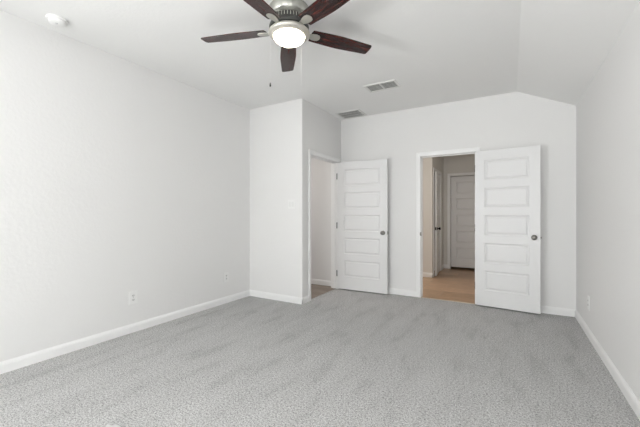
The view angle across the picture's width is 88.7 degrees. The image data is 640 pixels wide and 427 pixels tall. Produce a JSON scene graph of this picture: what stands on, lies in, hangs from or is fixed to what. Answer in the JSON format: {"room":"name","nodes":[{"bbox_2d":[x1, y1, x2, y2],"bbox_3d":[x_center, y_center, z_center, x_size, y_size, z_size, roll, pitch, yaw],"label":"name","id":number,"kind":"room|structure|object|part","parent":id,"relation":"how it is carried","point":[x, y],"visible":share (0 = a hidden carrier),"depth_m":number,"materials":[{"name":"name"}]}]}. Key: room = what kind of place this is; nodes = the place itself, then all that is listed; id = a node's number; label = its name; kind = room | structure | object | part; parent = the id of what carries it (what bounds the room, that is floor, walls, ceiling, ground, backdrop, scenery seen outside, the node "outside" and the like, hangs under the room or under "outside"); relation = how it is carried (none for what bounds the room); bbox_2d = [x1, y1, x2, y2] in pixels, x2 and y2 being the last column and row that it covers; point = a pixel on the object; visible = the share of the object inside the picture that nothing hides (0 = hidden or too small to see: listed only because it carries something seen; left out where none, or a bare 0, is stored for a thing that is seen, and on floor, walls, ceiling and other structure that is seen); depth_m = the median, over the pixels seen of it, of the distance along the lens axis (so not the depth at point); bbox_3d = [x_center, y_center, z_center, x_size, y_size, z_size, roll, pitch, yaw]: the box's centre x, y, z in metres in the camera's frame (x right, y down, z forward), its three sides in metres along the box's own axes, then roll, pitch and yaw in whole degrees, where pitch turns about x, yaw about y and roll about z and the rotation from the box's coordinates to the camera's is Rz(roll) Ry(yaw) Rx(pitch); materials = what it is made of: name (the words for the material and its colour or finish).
{"room":"empty bedroom","nodes":[
{"label":"empty bedroom","id":0,"kind":"room"},
{"bbox_2d":[0,10,249,361],"bbox_3d":[-2.988,-0.195,1.593,0.120,3.000,7.790,0,0,30],"label":"wall","id":1,"kind":"structure","parent":0,"point":[119,176],"depth_m":3.09,"materials":[{"name":"white paint"}]},
{"bbox_2d":[129,290,136,304],"bbox_3d":[-1.901,0.853,3.334,0.009,0.132,0.086,0,0,30],"label":"wall outlet","id":2,"kind":"object","parent":1,"relation":"attached to","point":[133,294],"visible":1,"depth_m":3.33,"materials":[{"name":"white plastic"}]},
{"bbox_2d":[0,290,308,373],"bbox_3d":[-2.239,1.161,1.829,0.938,0.088,8.712,0,0,30],"label":"baseboard","id":3,"kind":"structure","parent":1,"relation":"attached to","point":[12,364],"depth_m":3.26,"materials":[{"name":"white wood"}]},
{"bbox_2d":[224,272,228,281],"bbox_3d":[-1.266,0.855,4.426,0.009,0.132,0.086,0,0,30],"label":"wall outlet","id":4,"kind":"object","parent":1,"relation":"attached to","point":[226,274],"visible":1,"depth_m":4.43,"materials":[{"name":"white plastic"}]},
{"bbox_2d":[250,99,340,297],"bbox_3d":[-1.085,-0.195,5.595,2.700,3.000,1.272,0,0,30],"label":"wall","id":5,"kind":"structure","parent":0,"point":[282,135],"depth_m":4.58,"materials":[{"name":"white paint"}]},
{"bbox_2d":[288,200,294,208],"bbox_3d":[-0.389,-0.130,4.449,0.116,0.121,0.009,0,0,30],"label":"light switch","id":6,"kind":"object","parent":5,"relation":"attached to","point":[291,203],"visible":1,"depth_m":4.45,"materials":[{"name":"white plastic"}]},
{"bbox_2d":[311,279,330,285],"bbox_3d":[-1.092,1.161,5.598,2.485,0.088,1.042,0,0,30],"label":"baseboard","id":7,"kind":"structure","parent":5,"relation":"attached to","point":[313,281],"depth_m":5.54,"materials":[{"name":"white wood"}]},
{"bbox_2d":[309,149,339,301],"bbox_3d":[0.028,0.161,4.937,0.149,2.088,0.937,0,0,30],"label":"trim","id":8,"kind":"structure","parent":5,"relation":"attached to","point":[312,154],"depth_m":5.28,"materials":[{"name":"white wood"}]},
{"bbox_2d":[336,159,387,293],"bbox_3d":[0.643,0.187,5.051,0.837,2.002,0.173,0,0,28],"label":"door","id":9,"kind":"structure","parent":5,"relation":"in","point":[362,186],"depth_m":5.03,"materials":[{"name":"white paint"}]},
{"bbox_2d":[0,267,639,426],"bbox_3d":[-0.819,1.265,2.905,5.764,0.120,12.100,0,0,30],"label":"floor","id":10,"kind":"structure","parent":0,"point":[339,357],"depth_m":2.50,"materials":[{"name":"grey carpet"}]},
{"bbox_2d":[105,424,122,426],"bbox_3d":[-1.167,1.200,1.849,0.090,0.008,0.040,0,0,1],"label":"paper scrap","id":11,"kind":"object","parent":10,"relation":"on","point":[107,425],"visible":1,"depth_m":1.85,"materials":[{"name":"white paper"}]},
{"bbox_2d":[0,0,639,119],"bbox_3d":[-1.641,-1.479,1.491,5.864,0.532,8.928,0,0,30],"label":"ceiling","id":12,"kind":"structure","parent":0,"point":[437,51],"depth_m":2.96,"materials":[{"name":"white paint"}]},
{"bbox_2d":[46,14,68,27],"bbox_3d":[-2.075,-1.514,2.589,0.142,0.047,0.142,0,0,30],"label":"smoke detector","id":13,"kind":"object","parent":12,"relation":"attached to","point":[56,20],"visible":1,"depth_m":2.56,"materials":[{"name":"white plastic"}]},
{"bbox_2d":[201,0,371,86],"bbox_3d":[-0.258,-1.242,2.418,1.368,0.591,1.312,0,0,30],"label":"ceiling fan","id":14,"kind":"object","parent":12,"relation":"hanging from","point":[290,19],"visible":1,"depth_m":2.38,"materials":[{"name":"brown wood"}]},
{"bbox_3d":[-0.665,-1.379,2.554,0.536,0.006,0.140,0,11,11],"label":"blade","id":15,"kind":"part","parent":14,"relation":"part of","materials":[{"name":"brown wood"}]},
{"bbox_3d":[-0.450,-1.379,2.081,0.140,0.006,0.536,12,6,29],"label":"blade","id":16,"kind":"part","parent":14,"relation":"part of","materials":[{"name":"brown wood"}]},
{"bbox_3d":[-0.283,-1.379,2.905,0.140,0.006,0.536,-11,1,-6],"label":"blade","id":17,"kind":"part","parent":14,"relation":"part of","materials":[{"name":"brown wood"}]},
{"bbox_3d":[-0.232,-1.420,2.466,0.300,0.092,0.300,0,0,30],"label":"motor","id":18,"kind":"part","parent":14,"relation":"part of","materials":[{"name":"grey metal"}]},
{"bbox_3d":[-0.232,-1.308,2.466,0.236,0.066,0.236,0,0,30],"label":"lamp shade","id":19,"kind":"part","parent":14,"relation":"part of","materials":[{"name":"white glass"}]},
{"bbox_3d":[0.067,-1.379,2.140,0.140,0.006,0.536,14,-10,-42],"label":"blade","id":20,"kind":"part","parent":14,"relation":"part of","materials":[{"name":"brown wood"}]},
{"bbox_3d":[0.170,-1.379,2.649,0.536,0.006,0.140,0,-11,-25],"label":"blade","id":21,"kind":"part","parent":14,"relation":"part of","materials":[{"name":"brown wood"}]},
{"bbox_2d":[335,109,366,118],"bbox_3d":[0.479,-1.531,5.045,0.393,0.013,0.335,0,0,30],"label":"ceiling vent","id":22,"kind":"object","parent":12,"relation":"in","point":[351,113],"visible":1,"depth_m":5.03,"materials":[{"name":"white metal"}]},
{"bbox_2d":[363,79,400,92],"bbox_3d":[0.748,-1.531,3.943,0.390,0.013,0.240,0,0,30],"label":"ceiling vent","id":23,"kind":"object","parent":12,"relation":"in","point":[390,84],"visible":1,"depth_m":3.93,"materials":[{"name":"white metal"}]},
{"bbox_2d":[423,157,443,272],"bbox_3d":[1.081,-0.195,7.509,3.120,3.000,1.230,0,0,30],"label":"wall","id":24,"kind":"structure","parent":0,"point":[429,164],"depth_m":6.25,"materials":[{"name":"white paint"}]},
{"bbox_2d":[423,264,446,277],"bbox_3d":[1.155,1.161,7.458,3.101,0.088,1.244,0,0,30],"label":"baseboard","id":25,"kind":"structure","parent":24,"relation":"attached to","point":[425,274],"depth_m":6.24,"materials":[{"name":"white wood"}]},
{"bbox_2d":[433,168,440,272],"bbox_3d":[2.307,0.161,6.629,0.149,2.088,0.792,0,0,30],"label":"trim","id":26,"kind":"structure","parent":24,"relation":"attached to","point":[434,169],"depth_m":6.89,"materials":[{"name":"white wood"}]},
{"bbox_2d":[435,171,440,275],"bbox_3d":[2.394,0.189,6.577,0.104,2.005,0.675,0,0,25],"label":"door","id":27,"kind":"structure","parent":24,"relation":"in","point":[437,176],"depth_m":6.43,"materials":[{"name":"white paint"}]},
{"bbox_2d":[311,92,575,308],"bbox_3d":[0.573,-0.195,5.300,5.664,3.000,0.115,0,0,30],"label":"wall","id":28,"kind":"structure","parent":0,"point":[514,119],"depth_m":4.45,"materials":[{"name":"white paint"}]},
{"bbox_2d":[421,297,474,303],"bbox_3d":[1.768,1.205,4.553,0.714,0.008,0.032,0,0,30],"label":"trim","id":29,"kind":"structure","parent":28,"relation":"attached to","point":[421,297],"depth_m":4.54,"materials":[{"name":"beige"}]},
{"bbox_2d":[416,147,480,304],"bbox_3d":[1.791,0.161,4.592,0.836,2.088,0.149,0,0,30],"label":"trim","id":30,"kind":"structure","parent":28,"relation":"attached to","point":[464,151],"depth_m":4.72,"materials":[{"name":"white wood"}]},
{"bbox_2d":[388,288,575,316],"bbox_3d":[1.665,1.161,4.591,3.064,0.088,0.014,0,0,30],"label":"baseboard","id":31,"kind":"structure","parent":28,"relation":"attached to","point":[544,309],"depth_m":3.96,"materials":[{"name":"white wood"}]},
{"bbox_2d":[475,145,541,313],"bbox_3d":[2.333,0.187,4.105,0.736,2.002,0.173,0,0,36],"label":"door","id":32,"kind":"structure","parent":28,"relation":"in","point":[508,237],"depth_m":4.08,"materials":[{"name":"white paint"}]},
{"bbox_2d":[444,154,474,268],"bbox_3d":[3.156,-0.195,7.080,1.540,3.000,0.115,0,0,30],"label":"wall","id":33,"kind":"structure","parent":0,"point":[458,163],"depth_m":7.17,"materials":[{"name":"white paint"}]},
{"bbox_2d":[447,172,474,268],"bbox_3d":[3.209,0.161,7.040,0.870,2.088,0.133,0,0,30],"label":"trim","id":34,"kind":"structure","parent":33,"relation":"attached to","point":[449,175],"depth_m":7.19,"materials":[{"name":"white wood"}]},
{"bbox_2d":[451,175,474,267],"bbox_3d":[3.208,0.173,7.027,0.753,1.975,0.173,0,0,30],"label":"door","id":35,"kind":"structure","parent":33,"relation":"in","point":[462,187],"depth_m":7.08,"materials":[{"name":"white paint"}]},
{"bbox_2d":[576,2,639,400],"bbox_3d":[0.854,-0.195,0.028,0.120,3.000,8.948,0,0,30],"label":"wall","id":36,"kind":"structure","parent":0,"point":[608,111],"depth_m":2.47,"materials":[{"name":"white paint"}]},
{"bbox_2d":[587,295,589,310],"bbox_3d":[2.626,0.870,3.204,0.009,0.132,0.086,0,0,30],"label":"wall outlet","id":37,"kind":"object","parent":36,"relation":"attached to","point":[588,297],"visible":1,"depth_m":3.19,"materials":[{"name":"white plastic"}]},
{"bbox_2d":[575,310,639,420],"bbox_3d":[0.797,1.161,0.064,0.014,0.088,8.712,0,0,30],"label":"baseboard","id":38,"kind":"structure","parent":36,"relation":"attached to","point":[623,386],"depth_m":2.42,"materials":[{"name":"white wood"}]}
]}

